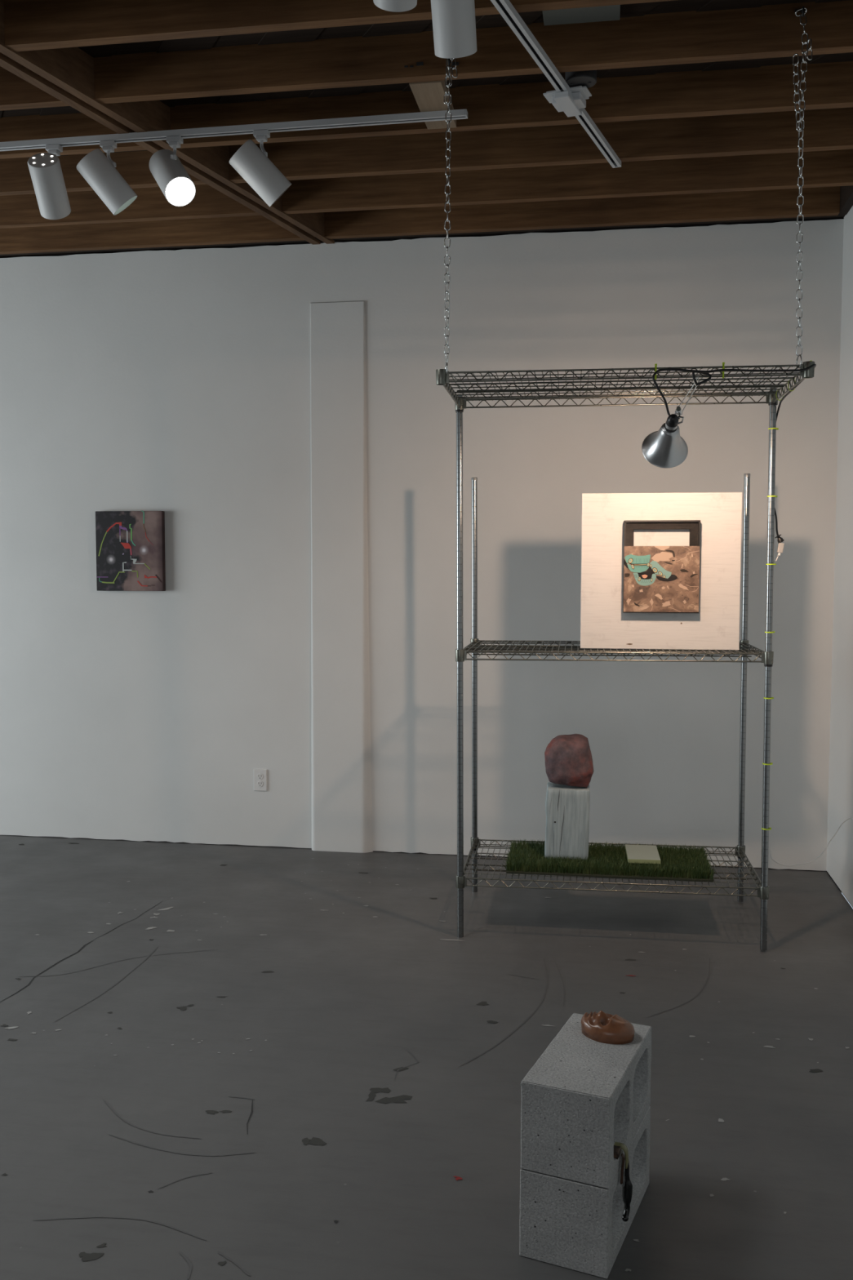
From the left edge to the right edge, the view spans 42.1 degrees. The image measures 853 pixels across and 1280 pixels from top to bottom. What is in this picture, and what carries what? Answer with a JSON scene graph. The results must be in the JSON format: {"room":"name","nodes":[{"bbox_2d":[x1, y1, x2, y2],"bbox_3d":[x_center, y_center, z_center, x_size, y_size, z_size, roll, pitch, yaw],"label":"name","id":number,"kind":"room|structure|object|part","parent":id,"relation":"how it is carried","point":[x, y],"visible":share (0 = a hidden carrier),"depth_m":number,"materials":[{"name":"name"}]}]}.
{"room":"art gallery","nodes":[
{"label":"art gallery","id":0,"kind":"room"},
{"bbox_2d":[0,218,844,892],"bbox_3d":[-1.577,-0.420,5.902,7.392,3.198,0.182,1,4,9],"label":"wall","id":1,"kind":"structure","parent":0,"point":[289,423],"depth_m":5.61,"materials":[{"name":"white paint"}]},
{"bbox_2d":[95,511,165,591],"bbox_3d":[-1.555,-0.468,5.815,0.370,0.420,0.035,1,4,9],"label":"painting","id":2,"kind":"object","parent":1,"relation":"attached to","point":[130,545],"visible":1,"depth_m":5.80,"materials":[{"name":"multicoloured paint"}]},
{"bbox_2d":[253,768,266,791],"bbox_3d":[-0.871,0.734,5.803,0.071,0.114,0.011,1,4,9],"label":"wall outlet","id":3,"kind":"object","parent":1,"relation":"attached to","point":[260,775],"visible":1,"depth_m":5.80,"materials":[{"name":"white plastic"}]},
{"bbox_2d":[257,780,262,786],"bbox_3d":[-0.872,0.753,5.801,0.033,0.033,0.003,1,4,9],"label":"receptacle","id":4,"kind":"object","parent":3,"relation":"attached to","point":[260,783],"depth_m":5.80,"materials":[{"name":"grey plastic"}]},
{"bbox_2d":[257,773,262,779],"bbox_3d":[-0.872,0.714,5.798,0.033,0.033,0.003,1,4,9],"label":"receptacle","id":5,"kind":"object","parent":3,"relation":"attached to","point":[260,775],"depth_m":5.80,"materials":[{"name":"grey plastic"}]},
{"bbox_2d":[0,835,852,1279],"bbox_3d":[-2.507,1.519,0.680,7.272,0.152,10.729,1,4,9],"label":"floor","id":6,"kind":"structure","parent":0,"point":[218,1062],"depth_m":3.33,"materials":[{"name":"grey paint"}]},
{"bbox_2d":[519,1106,650,1279],"bbox_3d":[0.369,1.223,2.525,0.196,0.195,0.396,2,4,24],"label":"concrete block","id":7,"kind":"object","parent":6,"relation":"on","point":[567,1224],"visible":0.62,"depth_m":2.35,"materials":[{"name":"grey concrete"}]},
{"bbox_2d":[520,1013,651,1188],"bbox_3d":[0.370,1.028,2.512,0.196,0.195,0.396,2,4,24],"label":"concrete block","id":8,"kind":"object","parent":7,"relation":"on","point":[583,1096],"visible":0.98,"depth_m":2.36,"materials":[{"name":"grey concrete"}]},
{"bbox_2d":[581,1010,635,1044],"bbox_3d":[0.424,0.898,2.592,0.128,0.057,0.094,2,4,27],"label":"clay piece","id":9,"kind":"object","parent":8,"relation":"on","point":[602,1027],"visible":1,"depth_m":2.56,"materials":[{"name":"brown ceramic"}]},
{"bbox_2d":[613,1142,632,1222],"bbox_3d":[0.394,1.173,2.401,0.098,0.168,0.059,2,4,24],"label":"sculpture","id":10,"kind":"object","parent":8,"relation":"hanging from","point":[627,1184],"visible":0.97,"depth_m":2.39,"materials":[{"name":"black ceramic"}]},
{"bbox_3d":[0.379,1.097,2.387,0.076,0.015,0.030,2,4,24],"label":"plate","id":11,"kind":"part","parent":10,"relation":"part of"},
{"bbox_2d":[435,360,814,950],"bbox_3d":[0.714,0.123,4.278,1.233,2.155,1.279,0,4,8],"label":"wire shelving unit","id":12,"kind":"object","parent":6,"relation":"on","point":[442,379],"visible":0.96,"depth_m":4.30,"materials":[{"name":"silver metal"}]},
{"bbox_3d":[0.132,0.119,4.361,0.025,2.142,0.025,0,4,8],"label":"post","id":13,"kind":"part","parent":12,"relation":"part of","materials":[{"name":"silver metal"}]},
{"bbox_3d":[0.216,0.213,4.981,0.025,1.869,0.025,0,4,8],"label":"post","id":14,"kind":"part","parent":12,"relation":"part of","materials":[{"name":"silver metal"}]},
{"bbox_2d":[502,839,715,881],"bbox_3d":[0.748,0.907,4.593,0.863,0.053,0.443,1,4,8],"label":"mat","id":15,"kind":"object","parent":12,"relation":"on","point":[606,860],"visible":0.8,"depth_m":4.47,"materials":[{"name":"green plant"}]},
{"bbox_2d":[544,782,590,859],"bbox_3d":[0.586,0.755,4.625,0.183,0.293,0.149,1,4,7],"label":"block","id":16,"kind":"object","parent":15,"relation":"on","point":[566,806],"visible":0.91,"depth_m":4.55,"materials":[{"name":"grey wood"}]},
{"bbox_2d":[544,733,594,787],"bbox_3d":[0.594,0.500,4.608,0.204,0.218,0.162,1,4,9],"label":"rock","id":17,"kind":"object","parent":16,"relation":"on","point":[568,757],"visible":1,"depth_m":4.55,"materials":[{"name":"red stone"}]},
{"bbox_2d":[625,844,661,864],"bbox_3d":[0.894,0.886,4.586,0.130,0.017,0.235,1,4,7],"label":"block","id":18,"kind":"object","parent":15,"relation":"on","point":[648,854],"depth_m":4.55,"materials":[{"name":"grey"}]},
{"bbox_3d":[0.759,0.946,4.645,1.182,0.035,0.624,0,4,8],"label":"wire shelf","id":19,"kind":"part","parent":12,"relation":"part of","materials":[{"name":"silver metal"}]},
{"bbox_3d":[0.756,0.043,4.582,1.182,0.035,0.624,0,4,8],"label":"wire shelf","id":20,"kind":"part","parent":12,"relation":"part of","materials":[{"name":"silver metal"}]},
{"bbox_3d":[0.672,-0.886,3.903,1.182,0.035,0.624,1,4,7],"label":"wire shelf","id":21,"kind":"part","parent":12,"relation":"part of","materials":[{"name":"silver metal"}]},
{"bbox_2d":[654,364,657,379],"bbox_3d":[0.741,-0.867,3.580,0.007,0.049,0.024,1,4,9],"label":"cable tie","id":22,"kind":"object","parent":12,"relation":"attached to","point":[655,365],"visible":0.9,"depth_m":3.57,"materials":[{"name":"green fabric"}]},
{"bbox_2d":[580,492,742,650],"bbox_3d":[0.930,-0.273,4.414,0.622,0.620,0.046,1,4,8],"label":"board","id":23,"kind":"object","parent":12,"relation":"on","point":[604,624],"visible":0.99,"depth_m":4.39,"materials":[{"name":"paint"}]},
{"bbox_2d":[622,520,700,613],"bbox_3d":[0.925,-0.289,4.365,0.293,0.364,0.035,1,4,8],"label":"framed painting","id":24,"kind":"object","parent":23,"relation":"attached to","point":[657,579],"visible":1,"depth_m":4.35,"materials":[{"name":"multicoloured paint"}]},
{"bbox_2d":[722,362,724,377],"bbox_3d":[0.952,-0.864,3.553,0.007,0.049,0.024,1,4,9],"label":"cable tie","id":25,"kind":"object","parent":12,"relation":"attached to","point":[723,363],"visible":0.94,"depth_m":3.54,"materials":[{"name":"yellow plastic"}]},
{"bbox_2d":[641,364,816,543],"bbox_3d":[1.023,-0.621,3.860,0.549,0.557,0.714,1,4,9],"label":"lamp","id":26,"kind":"object","parent":12,"relation":"hanging from","point":[665,447],"visible":0.96,"depth_m":3.62,"materials":[{"name":"silver metal"}]},
{"bbox_2d":[664,413,679,432],"bbox_3d":[0.789,-0.696,3.564,0.043,0.059,0.068,1,4,9],"label":"socket","id":27,"kind":"object","parent":26,"relation":"attached to","point":[671,425],"depth_m":3.55,"materials":[{"name":"black plastic"}]},
{"bbox_3d":[1.381,0.220,4.822,0.025,1.869,0.025,0,4,8],"label":"post","id":28,"kind":"part","parent":12,"relation":"part of","materials":[{"name":"silver metal"}]},
{"bbox_3d":[1.297,0.126,4.201,0.025,2.142,0.025,0,4,8],"label":"post","id":29,"kind":"part","parent":12,"relation":"part of","materials":[{"name":"silver metal"}]},
{"bbox_2d":[768,542,852,866],"bbox_3d":[1.575,0.265,4.484,0.053,1.301,0.751,4,6,44],"label":"extension cord","id":30,"kind":"object","parent":12,"relation":"attached to","point":[781,545],"visible":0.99,"depth_m":4.36,"materials":[{"name":"grey plastic"}]},
{"bbox_2d":[0,0,852,257],"bbox_3d":[-2.502,-1.738,0.453,7.672,0.207,11.129,1,4,9],"label":"ceiling","id":31,"kind":"structure","parent":0,"point":[694,99],"depth_m":4.13,"materials":[{"name":"brown wood"}]},
{"bbox_2d":[0,109,467,151],"bbox_3d":[-1.378,-1.884,4.193,3.093,0.020,0.036,1,4,10],"label":"track","id":32,"kind":"object","parent":31,"relation":"attached to","point":[431,116],"visible":1,"depth_m":4.05,"materials":[{"name":"white metal"}]},
{"bbox_2d":[27,144,71,219],"bbox_3d":[-1.414,-1.730,4.154,0.114,0.280,0.225,0,4,-2],"label":"track spotlight","id":33,"kind":"object","parent":32,"relation":"attached to","point":[45,168],"visible":1,"depth_m":4.12,"materials":[{"name":"white metal"}]},
{"bbox_2d":[75,140,137,215],"bbox_3d":[-1.192,-1.728,4.127,0.218,0.279,0.139,-2,4,-22],"label":"track spotlight","id":34,"kind":"object","parent":32,"relation":"attached to","point":[98,170],"visible":1,"depth_m":4.08,"materials":[{"name":"white metal"}]},
{"bbox_3d":[-1.182,-1.799,4.140,0.023,0.077,0.074,-3,5,-38],"label":"stem","id":35,"kind":"part","parent":34,"relation":"part of","materials":[{"name":"grey metal"}]},
{"bbox_2d":[148,135,195,206],"bbox_3d":[-0.923,-1.720,4.046,0.130,0.285,0.224,-3,5,-36],"label":"track spotlight","id":36,"kind":"object","parent":32,"relation":"hanging from","point":[171,177],"visible":1,"depth_m":4.01,"materials":[{"name":"white metal"}]},
{"bbox_3d":[-0.925,-1.791,4.071,0.022,0.085,0.117,0,4,-7],"label":"stem","id":37,"kind":"part","parent":36,"relation":"part of","materials":[{"name":"grey metal"}]},
{"bbox_3d":[-0.897,-1.631,4.003,0.089,0.080,0.089,1,4,9],"label":"bulb","id":38,"kind":"part","parent":36,"relation":"part of","materials":[{"name":"white glass"}]},
{"bbox_2d":[228,129,291,207],"bbox_3d":[-0.607,-1.716,4.010,0.225,0.286,0.156,-2,4,-22],"label":"track spotlight","id":39,"kind":"object","parent":32,"relation":"attached to","point":[252,163],"visible":1,"depth_m":3.95,"materials":[{"name":"white metal"}]},
{"bbox_3d":[-0.592,-1.786,4.026,0.022,0.086,0.090,-1,4,-12],"label":"stem","id":40,"kind":"part","parent":39,"relation":"part of","materials":[{"name":"grey metal"}]},
{"bbox_2d":[444,57,457,375],"bbox_3d":[0.073,-1.388,3.643,0.042,1.027,0.052,-2,5,-29],"label":"chain","id":41,"kind":"object","parent":31,"relation":"hanging from","point":[448,60],"visible":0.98,"depth_m":3.63,"materials":[{"name":"silver metal"}]},
{"bbox_2d":[490,0,621,168],"bbox_3d":[-0.051,-1.766,2.529,0.038,0.020,4.128,2,4,23],"label":"track","id":42,"kind":"object","parent":31,"relation":"attached to","point":[505,8],"visible":1,"depth_m":3.53,"materials":[{"name":"white metal"}]},
{"bbox_2d":[373,0,417,12],"bbox_3d":[-0.068,-1.716,2.750,0.126,0.217,0.326,-1,4,-9],"label":"track spotlight","id":43,"kind":"object","parent":42,"relation":"attached to","point":[395,6],"visible":1,"depth_m":2.84,"materials":[{"name":"white metal"}]},
{"bbox_2d":[431,0,476,58],"bbox_3d":[0.070,-1.661,2.912,0.116,0.240,0.214,1,4,9],"label":"track spotlight","id":44,"kind":"object","parent":42,"relation":"attached to","point":[454,22],"visible":1,"depth_m":2.90,"materials":[{"name":"white metal"}]},
{"bbox_2d":[542,85,591,116],"bbox_3d":[0.484,-1.842,3.784,0.150,0.042,0.170,2,4,23],"label":"canopy","id":45,"kind":"object","parent":42,"relation":"attached to","point":[571,104],"visible":0.97,"depth_m":3.76,"materials":[{"name":"white metal"}]},
{"bbox_3d":[0.482,-1.858,3.779,0.150,0.008,0.100,2,4,23],"label":"plate","id":46,"kind":"part","parent":45,"relation":"part of","materials":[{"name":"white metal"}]},
{"bbox_2d":[565,70,596,88],"bbox_3d":[0.516,-1.910,3.698,0.104,0.103,0.104,1,4,9],"label":"junction box","id":47,"kind":"object","parent":31,"relation":"attached to","point":[588,78],"visible":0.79,"depth_m":3.67,"materials":[{"name":"grey metal"}]},
{"bbox_2d":[792,5,813,368],"bbox_3d":[1.169,-1.412,3.481,0.061,1.101,0.063,1,4,9],"label":"chain","id":48,"kind":"object","parent":31,"relation":"hanging from","point":[803,9],"visible":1,"depth_m":3.45,"materials":[{"name":"silver metal"}]},
{"bbox_2d":[826,205,852,906],"bbox_3d":[1.144,-0.122,-0.027,0.120,3.235,10.729,1,4,9],"label":"wall","id":49,"kind":"structure","parent":0,"point":[840,849],"depth_m":5.07,"materials":[{"name":"white paint"}]}
]}

